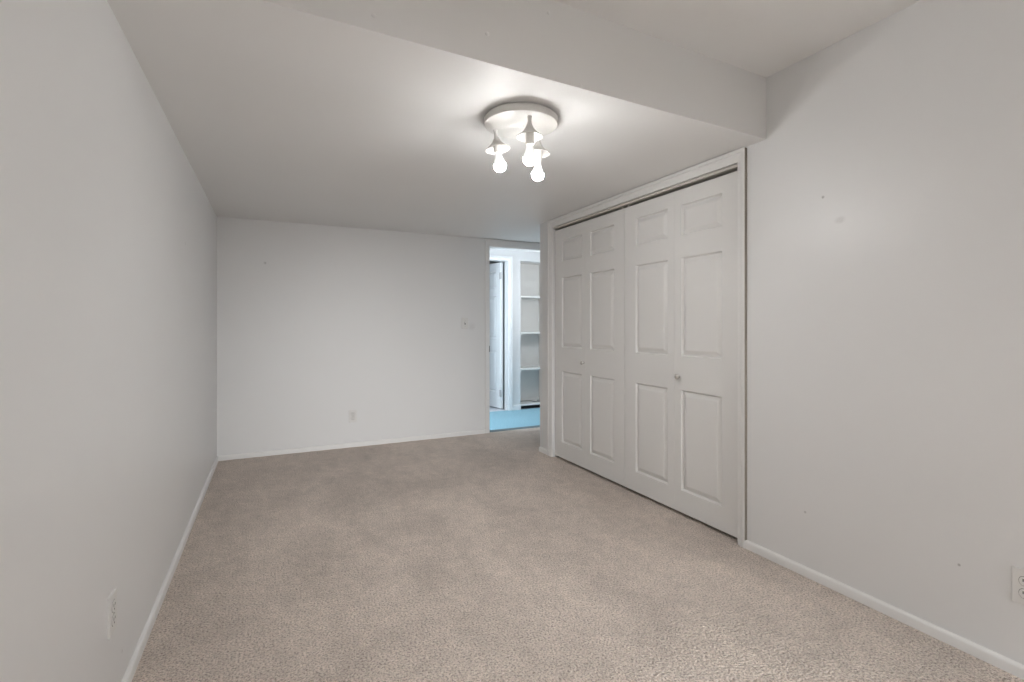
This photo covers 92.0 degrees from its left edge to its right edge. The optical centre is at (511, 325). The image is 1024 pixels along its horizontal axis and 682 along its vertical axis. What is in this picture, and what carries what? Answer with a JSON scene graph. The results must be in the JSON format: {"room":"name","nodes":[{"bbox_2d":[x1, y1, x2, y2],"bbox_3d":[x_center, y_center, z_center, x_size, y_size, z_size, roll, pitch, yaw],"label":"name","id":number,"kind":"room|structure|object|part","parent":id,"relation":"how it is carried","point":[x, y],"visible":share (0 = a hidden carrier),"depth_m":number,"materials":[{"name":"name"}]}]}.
{"room":"empty bedroom","nodes":[
{"label":"empty bedroom","id":0,"kind":"room"},
{"bbox_2d":[0,0,216,681],"bbox_3d":[-1.098,-0.037,1.210,0.100,2.315,6.577,0,0,-26],"label":"wall","id":1,"kind":"structure","parent":0,"point":[108,228],"depth_m":1.24,"materials":[{"name":"paint"}]},
{"bbox_2d":[107,587,116,639],"bbox_3d":[-1.131,0.815,1.402,0.008,0.114,0.070,0,0,-26],"label":"wall outlet","id":2,"kind":"object","parent":1,"relation":"attached to","point":[112,599],"visible":1,"depth_m":1.39,"materials":[{"name":"white plastic"}]},
{"bbox_2d":[112,613,115,626],"bbox_3d":[-1.129,0.835,1.403,0.004,0.031,0.036,0,0,-26],"label":"receptacle","id":3,"kind":"object","parent":2,"relation":"attached to","point":[113,614],"depth_m":1.40,"materials":[{"name":"white plastic"}]},
{"bbox_2d":[112,599,115,612],"bbox_3d":[-1.129,0.795,1.403,0.004,0.031,0.036,0,0,-26],"label":"receptacle","id":4,"kind":"object","parent":2,"relation":"attached to","point":[113,600],"depth_m":1.40,"materials":[{"name":"white plastic"}]},
{"bbox_2d":[122,456,217,681],"bbox_3d":[-1.048,1.099,1.235,0.013,0.041,6.337,0,0,-26],"label":"baseboard","id":5,"kind":"structure","parent":1,"relation":"attached to","point":[131,669],"depth_m":2.01,"materials":[{"name":"white wood"}]},
{"bbox_2d":[217,216,539,455],"bbox_3d":[-0.949,-0.030,4.866,3.560,2.300,0.110,0,0,-26],"label":"wall","id":6,"kind":"structure","parent":0,"point":[316,324],"depth_m":4.51,"materials":[{"name":"paint"}]},
{"bbox_2d":[218,429,484,460],"bbox_3d":[-1.350,1.099,4.603,2.381,0.041,0.013,0,0,-26],"label":"baseboard","id":7,"kind":"structure","parent":6,"relation":"attached to","point":[474,432],"depth_m":4.51,"materials":[{"name":"white wood"}]},
{"bbox_2d":[349,410,356,422],"bbox_3d":[-1.463,0.836,4.550,0.070,0.114,0.008,0,0,-26],"label":"wall outlet","id":8,"kind":"object","parent":6,"relation":"attached to","point":[352,413],"visible":1,"depth_m":4.55,"materials":[{"name":"white plastic"}]},
{"bbox_2d":[462,318,467,328],"bbox_3d":[-0.476,-0.020,5.025,0.070,0.114,0.016,0,0,-26],"label":"light switch","id":9,"kind":"object","parent":6,"relation":"attached to","point":[464,320],"visible":1,"depth_m":5.02,"materials":[{"name":"white plastic"}]},
{"bbox_2d":[485,239,539,432],"bbox_3d":[0.103,0.112,5.324,0.859,2.016,0.044,0,0,-26],"label":"trim","id":10,"kind":"structure","parent":6,"relation":"attached to","point":[489,243],"depth_m":5.13,"materials":[{"name":"white wood"}]},
{"bbox_2d":[490,425,539,431],"bbox_3d":[0.078,1.124,5.373,0.766,0.012,0.090,0,0,-26],"label":"trim","id":11,"kind":"structure","parent":6,"relation":"attached to","point":[536,426],"depth_m":5.35,"materials":[{"name":"grey metal"}]},
{"bbox_2d":[107,0,765,242],"bbox_3d":[-0.233,-0.928,3.390,3.560,0.060,3.270,0,0,-26],"label":"ceiling","id":12,"kind":"structure","parent":0,"point":[278,113],"depth_m":2.28,"materials":[{"name":"paint"}]},
{"bbox_2d":[484,102,557,180],"bbox_3d":[0.044,-0.775,2.137,0.330,0.246,0.319,0,0,-26],"label":"ceiling light","id":13,"kind":"object","parent":12,"relation":"attached to","point":[527,122],"visible":1,"depth_m":2.09,"materials":[{"name":"white metal"}]},
{"bbox_2d":[493,138,501,152],"bbox_3d":[-0.064,-0.789,2.181,0.040,0.059,0.037,0,0,-26],"label":"socket","id":14,"kind":"object","parent":13,"relation":"attached to","point":[497,148],"depth_m":2.17,"materials":[{"name":"white"}]},
{"bbox_3d":[-0.053,-0.693,2.181,0.056,0.035,0.056,0,0,-26],"label":"bulb","id":15,"kind":"part","parent":13,"relation":"part of","materials":[{"name":"white glass"}]},
{"bbox_2d":[525,132,533,144],"bbox_3d":[0.073,-0.770,2.035,0.035,0.055,0.034,0,0,-26],"label":"socket","id":16,"kind":"object","parent":13,"relation":"attached to","point":[529,136],"depth_m":2.02,"materials":[{"name":"white"}]},
{"bbox_3d":[0.073,-0.672,2.035,0.056,0.032,0.056,0,0,-26],"label":"bulb","id":17,"kind":"part","parent":13,"relation":"part of","materials":[{"name":"white glass"}]},
{"bbox_2d":[534,150,541,161],"bbox_3d":[0.118,-0.766,2.235,0.035,0.056,0.035,0,0,-26],"label":"socket","id":18,"kind":"object","parent":13,"relation":"attached to","point":[538,153],"depth_m":2.22,"materials":[{"name":"white"}]},
{"bbox_3d":[0.116,-0.668,2.235,0.056,0.032,0.056,0,0,-26],"label":"bulb","id":19,"kind":"part","parent":13,"relation":"part of","materials":[{"name":"white glass"}]},
{"bbox_2d":[490,261,504,389],"bbox_3d":[-0.861,-0.020,8.307,2.900,2.320,0.100,0,0,-26],"label":"door frame","id":20,"kind":"structure","parent":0,"point":[491,262],"depth_m":8.60,"materials":[{"name":"paint"}]},
{"bbox_2d":[260,0,765,138],"bbox_3d":[0.446,-1.046,1.990,3.564,0.297,0.033,0,0,-28],"label":"ceiling","id":21,"kind":"structure","parent":0,"point":[553,40],"depth_m":1.86,"materials":[{"name":"paint"}]},
{"bbox_2d":[490,248,539,409],"bbox_3d":[-0.381,-0.020,6.400,3.700,2.320,0.110,0,0,-26],"label":"wall","id":22,"kind":"structure","parent":0,"point":[518,256],"depth_m":6.55,"materials":[{"name":"paint"}]},
{"bbox_2d":[490,262,502,407],"bbox_3d":[-0.378,0.136,6.870,0.101,1.945,0.778,0,0,-36],"label":"door","id":23,"kind":"structure","parent":22,"relation":"in","point":[496,269],"depth_m":6.66,"materials":[{"name":"white wood"}]},
{"bbox_2d":[490,255,512,410],"bbox_3d":[-0.396,0.107,6.322,0.895,2.025,0.018,0,0,-26],"label":"trim","id":24,"kind":"structure","parent":22,"relation":"attached to","point":[509,259],"depth_m":6.50,"materials":[{"name":"white wood"}]},
{"bbox_2d":[513,404,520,409],"bbox_3d":[0.060,1.087,6.546,0.122,0.070,0.013,0,0,-26],"label":"baseboard","id":25,"kind":"structure","parent":22,"relation":"attached to","point":[515,407],"depth_m":6.54,"materials":[{"name":"white wood"}]},
{"bbox_2d":[132,390,1023,681],"bbox_3d":[0.357,1.170,3.607,4.810,0.100,9.620,0,0,-26],"label":"floor","id":26,"kind":"structure","parent":0,"point":[492,556],"depth_m":2.10,"materials":[{"name":"beige carpet"}]},
{"bbox_2d":[520,262,539,408],"bbox_3d":[0.243,0.121,6.814,0.480,1.998,0.314,0,0,-26],"label":"bookcase","id":27,"kind":"object","parent":26,"relation":"on","point":[529,272],"visible":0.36,"depth_m":6.97,"materials":[{"name":"paint"}]},
{"bbox_3d":[0.246,-0.381,6.808,0.436,0.022,0.301,0,0,-26],"label":"shelf","id":28,"kind":"part","parent":27,"relation":"part of","materials":[{"name":"paint"}]},
{"bbox_3d":[0.246,0.104,6.808,0.436,0.022,0.301,0,0,-26],"label":"shelf","id":29,"kind":"part","parent":27,"relation":"part of","materials":[{"name":"paint"}]},
{"bbox_3d":[0.246,0.589,6.808,0.436,0.022,0.301,0,0,-26],"label":"shelf","id":30,"kind":"part","parent":27,"relation":"part of","materials":[{"name":"paint"}]},
{"bbox_3d":[0.246,1.064,6.808,0.436,0.022,0.301,0,0,-26],"label":"shelf","id":31,"kind":"part","parent":27,"relation":"part of","materials":[{"name":"paint"}]},
{"bbox_2d":[555,0,920,77],"bbox_3d":[0.786,-1.225,0.370,2.758,0.060,3.420,0,0,-26],"label":"ceiling","id":32,"kind":"structure","parent":0,"point":[764,38],"depth_m":1.95,"materials":[{"name":"paint"}]},
{"bbox_2d":[540,0,1023,664],"bbox_3d":[1.507,-0.037,1.918,0.090,2.315,5.577,0,0,-26],"label":"wall","id":33,"kind":"structure","parent":0,"point":[885,183],"depth_m":1.89,"materials":[{"name":"paint"}]},
{"bbox_2d":[539,446,546,454],"bbox_3d":[0.277,1.099,4.337,0.013,0.041,0.152,0,0,-26],"label":"baseboard","id":34,"kind":"structure","parent":33,"relation":"attached to","point":[541,449],"depth_m":4.34,"materials":[{"name":"white wood"}]},
{"bbox_2d":[555,208,624,485],"bbox_3d":[0.566,0.151,3.791,0.061,1.898,0.922,0,0,-26],"label":"door","id":35,"kind":"structure","parent":33,"relation":"in","point":[589,254],"depth_m":3.74,"materials":[{"name":"white wood"}]},
{"bbox_2d":[547,147,746,548],"bbox_3d":[0.764,0.113,3.385,0.067,2.014,1.980,0,0,-26],"label":"trim","id":36,"kind":"structure","parent":33,"relation":"attached to","point":[739,156],"depth_m":2.70,"materials":[{"name":"white wood"}]},
{"bbox_2d":[625,171,737,537],"bbox_3d":[0.970,0.151,2.958,0.061,1.898,0.922,0,0,-26],"label":"door","id":37,"kind":"structure","parent":33,"relation":"in","point":[681,246],"depth_m":2.88,"materials":[{"name":"white wood"}]},
{"bbox_2d":[745,540,1023,679],"bbox_3d":[1.900,1.099,0.990,0.013,0.041,3.322,0,0,-26],"label":"baseboard","id":38,"kind":"structure","parent":33,"relation":"attached to","point":[978,651],"depth_m":1.87,"materials":[{"name":"white wood"}]},
{"bbox_2d":[1012,566,1023,604],"bbox_3d":[1.625,0.831,1.563,0.008,0.114,0.070,0,0,-26],"label":"wall outlet","id":39,"kind":"object","parent":33,"relation":"attached to","point":[1017,573],"visible":1,"depth_m":1.58,"materials":[{"name":"white plastic"}]},
{"bbox_2d":[1018,588,1023,598],"bbox_3d":[1.624,0.851,1.562,0.002,0.031,0.036,0,0,-26],"label":"receptacle","id":40,"kind":"object","parent":39,"relation":"attached to","point":[1020,590],"depth_m":1.57,"materials":[{"name":"white plastic"}]},
{"bbox_2d":[1018,576,1023,585],"bbox_3d":[1.623,0.811,1.562,0.004,0.031,0.036,0,0,-26],"label":"receptacle","id":41,"kind":"object","parent":39,"relation":"attached to","point":[1020,578],"depth_m":1.57,"materials":[{"name":"white plastic"}]}
]}

